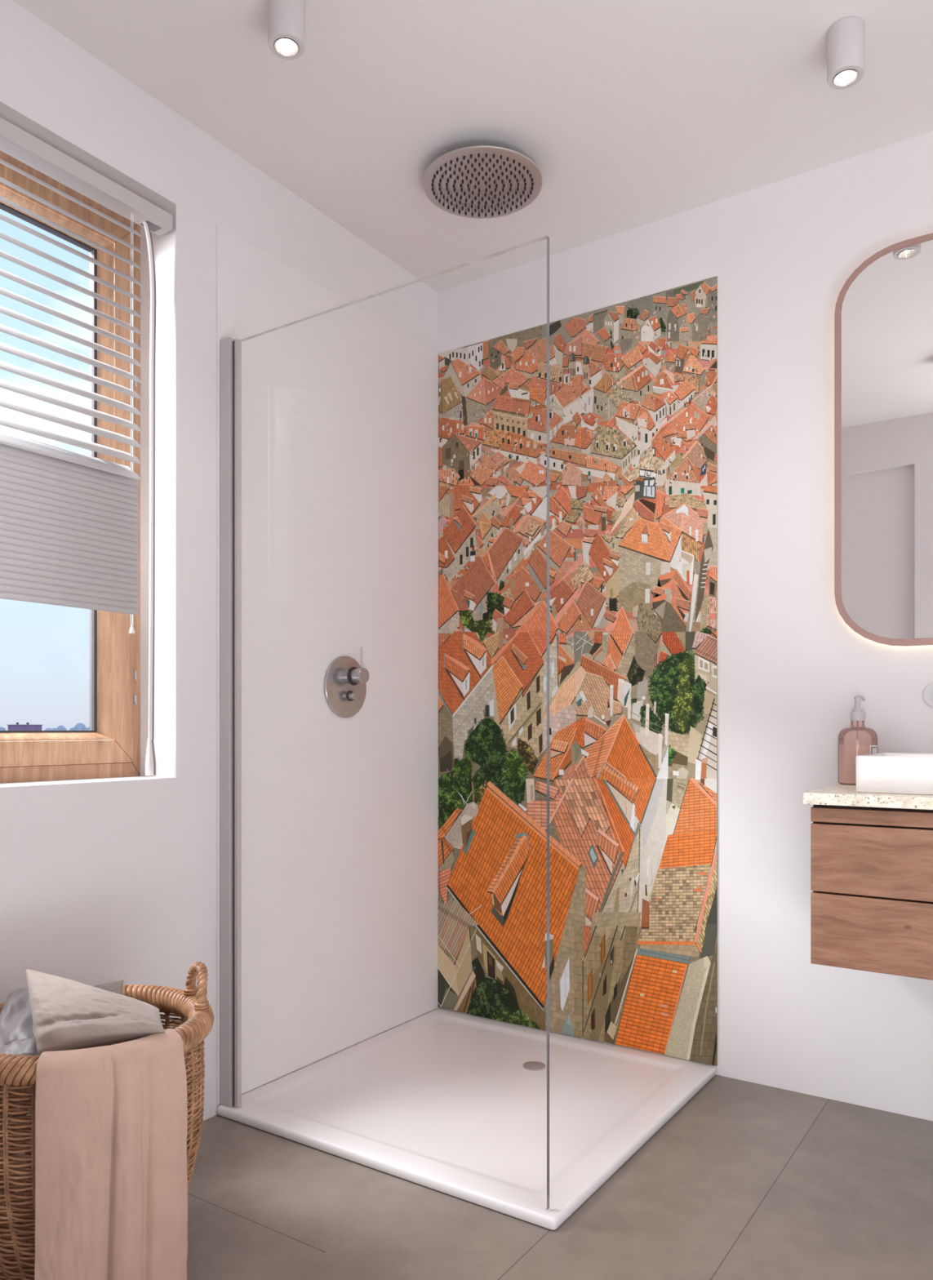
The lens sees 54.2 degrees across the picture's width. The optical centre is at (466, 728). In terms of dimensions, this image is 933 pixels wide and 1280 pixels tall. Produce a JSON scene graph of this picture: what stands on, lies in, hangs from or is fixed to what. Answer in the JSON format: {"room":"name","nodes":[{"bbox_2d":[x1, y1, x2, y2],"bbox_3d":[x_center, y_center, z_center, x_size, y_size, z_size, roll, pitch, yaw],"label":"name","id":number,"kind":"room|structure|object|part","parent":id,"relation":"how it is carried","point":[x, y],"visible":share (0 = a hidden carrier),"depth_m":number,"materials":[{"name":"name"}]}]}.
{"room":"bathroom","nodes":[
{"label":"bathroom","id":0,"kind":"room"},
{"bbox_2d":[0,0,437,1205],"bbox_3d":[-1.180,-0.264,1.837,0.260,2.556,3.500,0,0,34],"label":"wall","id":1,"kind":"structure","parent":0,"point":[111,879],"depth_m":2.29,"materials":[{"name":"paint"}]},
{"bbox_2d":[0,150,139,782],"bbox_3d":[-1.129,-0.594,1.990,0.078,1.436,0.932,0,0,34],"label":"window","id":2,"kind":"structure","parent":1,"relation":"in","point":[114,652],"depth_m":2.28,"materials":[{"name":"brown wood"}]},
{"bbox_2d":[0,117,172,775],"bbox_3d":[-1.007,-0.584,1.908,0.052,1.402,0.911,0,0,34],"label":"blind","id":3,"kind":"object","parent":2,"relation":"attached to","point":[68,519],"visible":1,"depth_m":2.06,"materials":[{"name":"white plastic"}]},
{"bbox_3d":[-1.007,-1.264,1.908,0.052,0.043,0.911,0,0,34],"label":"head rail","id":4,"kind":"part","parent":3,"relation":"part of","materials":[{"name":"white metal"}]},
{"bbox_3d":[-0.808,-0.746,2.200,0.002,0.996,0.007,0,0,34],"label":"lift cord","id":5,"kind":"part","parent":3,"relation":"part of","materials":[{"name":"white fabric"}]},
{"bbox_3d":[-0.808,-0.240,2.200,0.013,0.022,0.013,0,0,19],"label":"cord knob","id":6,"kind":"part","parent":3,"relation":"part of","materials":[{"name":"white plastic"}]},
{"bbox_3d":[-0.786,-0.611,2.248,0.009,1.281,0.035,0,0,34],"label":"pull cord","id":7,"kind":"part","parent":3,"relation":"part of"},
{"bbox_3d":[-0.783,-0.610,2.256,0.006,1.279,0.032,0,0,34],"label":"pull cord","id":8,"kind":"part","parent":3,"relation":"part of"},
{"bbox_2d":[216,224,438,1104],"bbox_3d":[-0.377,-0.167,2.803,0.004,2.307,1.000,0,0,34],"label":"wall panel","id":9,"kind":"object","parent":1,"relation":"attached to","point":[340,407],"visible":1,"depth_m":2.74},
{"bbox_2d":[324,647,368,717],"bbox_3d":[-0.342,-0.139,2.780,0.080,0.213,0.189,0,0,34],"label":"shower mixer","id":10,"kind":"object","parent":9,"relation":"attached to","point":[345,680],"visible":1,"depth_m":2.77,"materials":[{"name":"silver metal"}]},
{"bbox_3d":[-0.354,-0.099,2.788,0.033,0.022,0.022,0,0,34],"label":"diverter knob","id":11,"kind":"part","parent":10,"relation":"part of","materials":[{"name":"silver metal"}]},
{"bbox_3d":[-0.324,-0.159,2.768,0.036,0.047,0.047,0,0,34],"label":"handle","id":12,"kind":"part","parent":10,"relation":"part of","materials":[{"name":"silver metal"}]},
{"bbox_3d":[-0.319,-0.213,2.765,0.006,0.064,0.006,0,0,34],"label":"lever","id":13,"kind":"part","parent":10,"relation":"part of","materials":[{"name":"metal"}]},
{"bbox_2d":[1,1075,932,1279],"bbox_3d":[0.177,1.065,0.933,3.600,0.100,3.900,0,0,34],"label":"floor","id":14,"kind":"structure","parent":0,"point":[746,1180],"depth_m":1.91,"materials":[{"name":"tile"}]},
{"bbox_2d":[0,961,213,1279],"bbox_3d":[-0.716,0.740,1.710,0.467,0.548,0.467,0,0,-7],"label":"laundry basket","id":15,"kind":"object","parent":14,"relation":"on","point":[191,1004],"visible":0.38,"depth_m":1.53,"materials":[{"name":"wicker"}]},
{"bbox_2d":[0,987,35,1047],"bbox_3d":[-0.832,0.551,1.730,0.110,0.075,0.280,0,0,-17],"label":"sheet","id":16,"kind":"object","parent":15,"relation":"in","point":[16,1023],"visible":0.5,"depth_m":1.68,"materials":[{"name":"white fabric"}]},
{"bbox_2d":[0,1035,39,1056],"bbox_3d":[-0.803,0.562,1.636,0.093,0.039,0.165,0,0,-22],"label":"sheet","id":17,"kind":"object","parent":15,"relation":"in","point":[28,1046],"visible":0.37,"depth_m":1.59,"materials":[{"name":"white fabric"}]},
{"bbox_2d":[25,968,164,1054],"bbox_3d":[-0.689,0.513,1.692,0.220,0.096,0.320,0,0,-29],"label":"towel","id":18,"kind":"object","parent":15,"relation":"in","point":[67,1014],"visible":0.98,"depth_m":1.59,"materials":[{"name":"beige fabric"}]},
{"bbox_2d":[93,979,123,995],"bbox_3d":[-0.768,0.554,1.841,0.140,0.060,0.119,0,0,-18],"label":"linens","id":19,"kind":"object","parent":15,"relation":"in","point":[116,987],"visible":0.09,"depth_m":1.87,"materials":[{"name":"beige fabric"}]},
{"bbox_2d":[34,1028,187,1279],"bbox_3d":[-0.597,0.764,1.540,0.250,0.457,0.107,0,0,-34],"label":"towel","id":20,"kind":"object","parent":15,"relation":"hanging from","point":[111,1121],"visible":1,"depth_m":1.50,"materials":[{"name":"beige fabric"}]},
{"bbox_3d":[-0.534,0.511,1.807,0.034,0.089,0.135,0,0,-28],"label":"handle","id":21,"kind":"part","parent":15,"relation":"part of","materials":[{"name":"wicker"}]},
{"bbox_2d":[217,1008,715,1230],"bbox_3d":[0.037,1.000,2.524,1.002,0.025,0.998,0,0,34],"label":"shower tray","id":22,"kind":"object","parent":14,"relation":"on","point":[451,1103],"visible":0.99,"depth_m":2.40,"materials":[{"name":"ceramic"}]},
{"bbox_2d":[219,235,549,1209],"bbox_3d":[-0.237,-0.016,2.135,0.970,2.006,0.028,0,0,34],"label":"screen","id":23,"kind":"object","parent":22,"relation":"on","point":[230,348],"visible":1,"depth_m":2.37,"materials":[{"name":"clear glass"}]},
{"bbox_2d":[13,0,932,292],"bbox_3d":[0.177,-1.601,0.933,3.600,0.120,3.900,0,0,34],"label":"ceiling","id":24,"kind":"structure","parent":0,"point":[630,114],"depth_m":2.21,"materials":[{"name":"paint"}]},
{"bbox_2d":[267,0,305,59],"bbox_3d":[-0.379,-1.487,1.920,0.077,0.107,0.077,0,0,34],"label":"ceiling spotlight","id":25,"kind":"object","parent":24,"relation":"attached to","point":[286,18],"visible":1,"depth_m":1.90,"materials":[{"name":"white metal"}]},
{"bbox_3d":[-0.379,-1.448,1.920,0.017,0.018,0.017,0,0,34],"label":"bulb","id":26,"kind":"part","parent":25,"relation":"part of","materials":[{"name":"white glass"}]},
{"bbox_2d":[422,145,542,218],"bbox_3d":[0.044,-1.513,2.509,0.330,0.056,0.330,0,0,34],"label":"shower head","id":27,"kind":"object","parent":24,"relation":"attached to","point":[477,181],"visible":1,"depth_m":2.49},
{"bbox_2d":[826,16,864,89],"bbox_3d":[0.837,-1.487,2.011,0.077,0.107,0.077,0,0,34],"label":"ceiling spotlight","id":28,"kind":"object","parent":24,"relation":"attached to","point":[846,37],"visible":1,"depth_m":1.98,"materials":[{"name":"white metal"}]},
{"bbox_3d":[0.837,-1.448,2.011,0.017,0.018,0.017,0,0,34],"label":"bulb","id":29,"kind":"part","parent":28,"relation":"part of","materials":[{"name":"white glass"}]},
{"bbox_2d":[437,131,932,1120],"bbox_3d":[1.202,-0.264,2.473,3.600,2.556,0.200,0,0,34],"label":"wall","id":30,"kind":"structure","parent":0,"point":[791,670],"depth_m":2.56,"materials":[{"name":"paint"}]},
{"bbox_2d":[437,275,717,1066],"bbox_3d":[0.317,-0.167,2.939,1.000,2.307,0.006,0,0,34],"label":"mural panel","id":31,"kind":"object","parent":30,"relation":"attached to","point":[633,383],"visible":1,"depth_m":2.88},
{"bbox_2d":[810,804,932,980],"bbox_3d":[1.302,0.358,2.018,0.932,0.364,0.446,0,0,34],"label":"vanity cabinet","id":32,"kind":"object","parent":30,"relation":"attached to","point":[872,868],"visible":0.98,"depth_m":2.02,"materials":[{"name":"brown wood"}]},
{"bbox_2d":[803,783,932,809],"bbox_3d":[1.295,0.161,2.013,0.955,0.026,0.463,0,0,34],"label":"countertop","id":33,"kind":"structure","parent":32,"relation":"on","point":[840,794],"depth_m":2.02,"materials":[{"name":"stone"}]},
{"bbox_2d":[837,695,877,784],"bbox_3d":[1.028,0.031,2.396,0.096,0.232,0.096,0,0,34],"label":"soap dispenser","id":34,"kind":"object","parent":33,"relation":"on","point":[846,754],"visible":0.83,"depth_m":2.38,"materials":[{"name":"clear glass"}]},
{"bbox_2d":[855,752,932,795],"bbox_3d":[1.177,0.105,2.090,0.476,0.084,0.326,0,0,34],"label":"washbasin","id":35,"kind":"object","parent":33,"relation":"in","point":[900,773],"visible":1,"depth_m":2.04,"materials":[{"name":"white ceramic"}]},
{"bbox_2d":[870,745,877,753],"bbox_3d":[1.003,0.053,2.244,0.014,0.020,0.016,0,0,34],"label":"tap","id":36,"kind":"object","parent":35,"relation":"on","point":[873,748],"visible":1,"depth_m":2.24,"materials":[{"name":"metal"}]},
{"bbox_3d":[1.183,0.198,1.841,0.932,0.032,0.020,0,0,34],"label":"rail","id":37,"kind":"part","parent":32,"relation":"part of","materials":[{"name":"brown wood"}]},
{"bbox_3d":[1.183,0.459,1.841,0.932,0.163,0.020,0,0,34],"label":"drawer","id":38,"kind":"part","parent":32,"relation":"part of","materials":[{"name":"brown wood"}]},
{"bbox_3d":[1.183,0.296,1.841,0.932,0.154,0.020,0,0,34],"label":"drawer","id":39,"kind":"part","parent":32,"relation":"part of","materials":[{"name":"brown wood"}]},
{"bbox_2d":[834,232,932,646],"bbox_3d":[1.269,-0.736,2.283,0.648,1.046,0.040,0,0,34],"label":"mirror","id":40,"kind":"object","parent":30,"relation":"attached to","point":[883,315],"visible":1,"depth_m":2.38,"materials":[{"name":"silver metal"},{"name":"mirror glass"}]},
{"bbox_2d":[923,682,932,706],"bbox_3d":[1.208,-0.086,2.337,0.066,0.066,0.019,0,0,34],"label":"valve","id":41,"kind":"object","parent":30,"relation":"attached to","point":[928,691],"visible":1,"depth_m":2.35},
{"label":"outside","id":42,"kind":"structure","parent":0,"visible":0},
{"bbox_2d":[8,722,41,741],"bbox_3d":[-73.681,2.539,152.057,5.702,6.950,5.765,0,0,34],"label":"building","id":43,"kind":"structure","parent":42,"point":[11,727],"depth_m":150.12,"materials":[{"name":"brick"}]},
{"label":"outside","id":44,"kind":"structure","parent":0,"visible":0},
{"bbox_2d":[44,728,58,730],"bbox_3d":[-63.513,2.987,139.752,2.864,6.056,2.845,0,0,34],"label":"tree","id":45,"kind":"object","parent":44,"point":[46,729],"visible":0.12,"depth_m":138.96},
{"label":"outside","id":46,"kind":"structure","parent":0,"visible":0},
{"bbox_2d":[57,724,67,730],"bbox_3d":[-73.678,2.745,165.376,3.145,6.540,2.757,0,0,34],"label":"tree","id":47,"kind":"object","parent":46,"point":[60,727],"visible":0.19,"depth_m":164.33,"materials":[{"name":"blue plant"}]},
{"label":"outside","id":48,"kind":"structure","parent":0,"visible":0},
{"bbox_2d":[69,723,86,740],"bbox_3d":[-63.915,2.575,149.556,3.572,6.878,2.768,0,0,34],"label":"tree","id":49,"kind":"object","parent":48,"point":[78,726],"visible":0.32,"depth_m":149.13,"materials":[{"name":"blue plant"}]},
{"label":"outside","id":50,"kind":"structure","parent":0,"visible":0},
{"bbox_2d":[85,726,99,740],"bbox_3d":[-71.557,2.698,174.472,3.208,6.634,3.557,0,0,34],"label":"tree","id":51,"kind":"object","parent":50,"point":[87,728],"visible":0.05,"depth_m":173.34,"materials":[{"name":"blue plant"}]}
]}

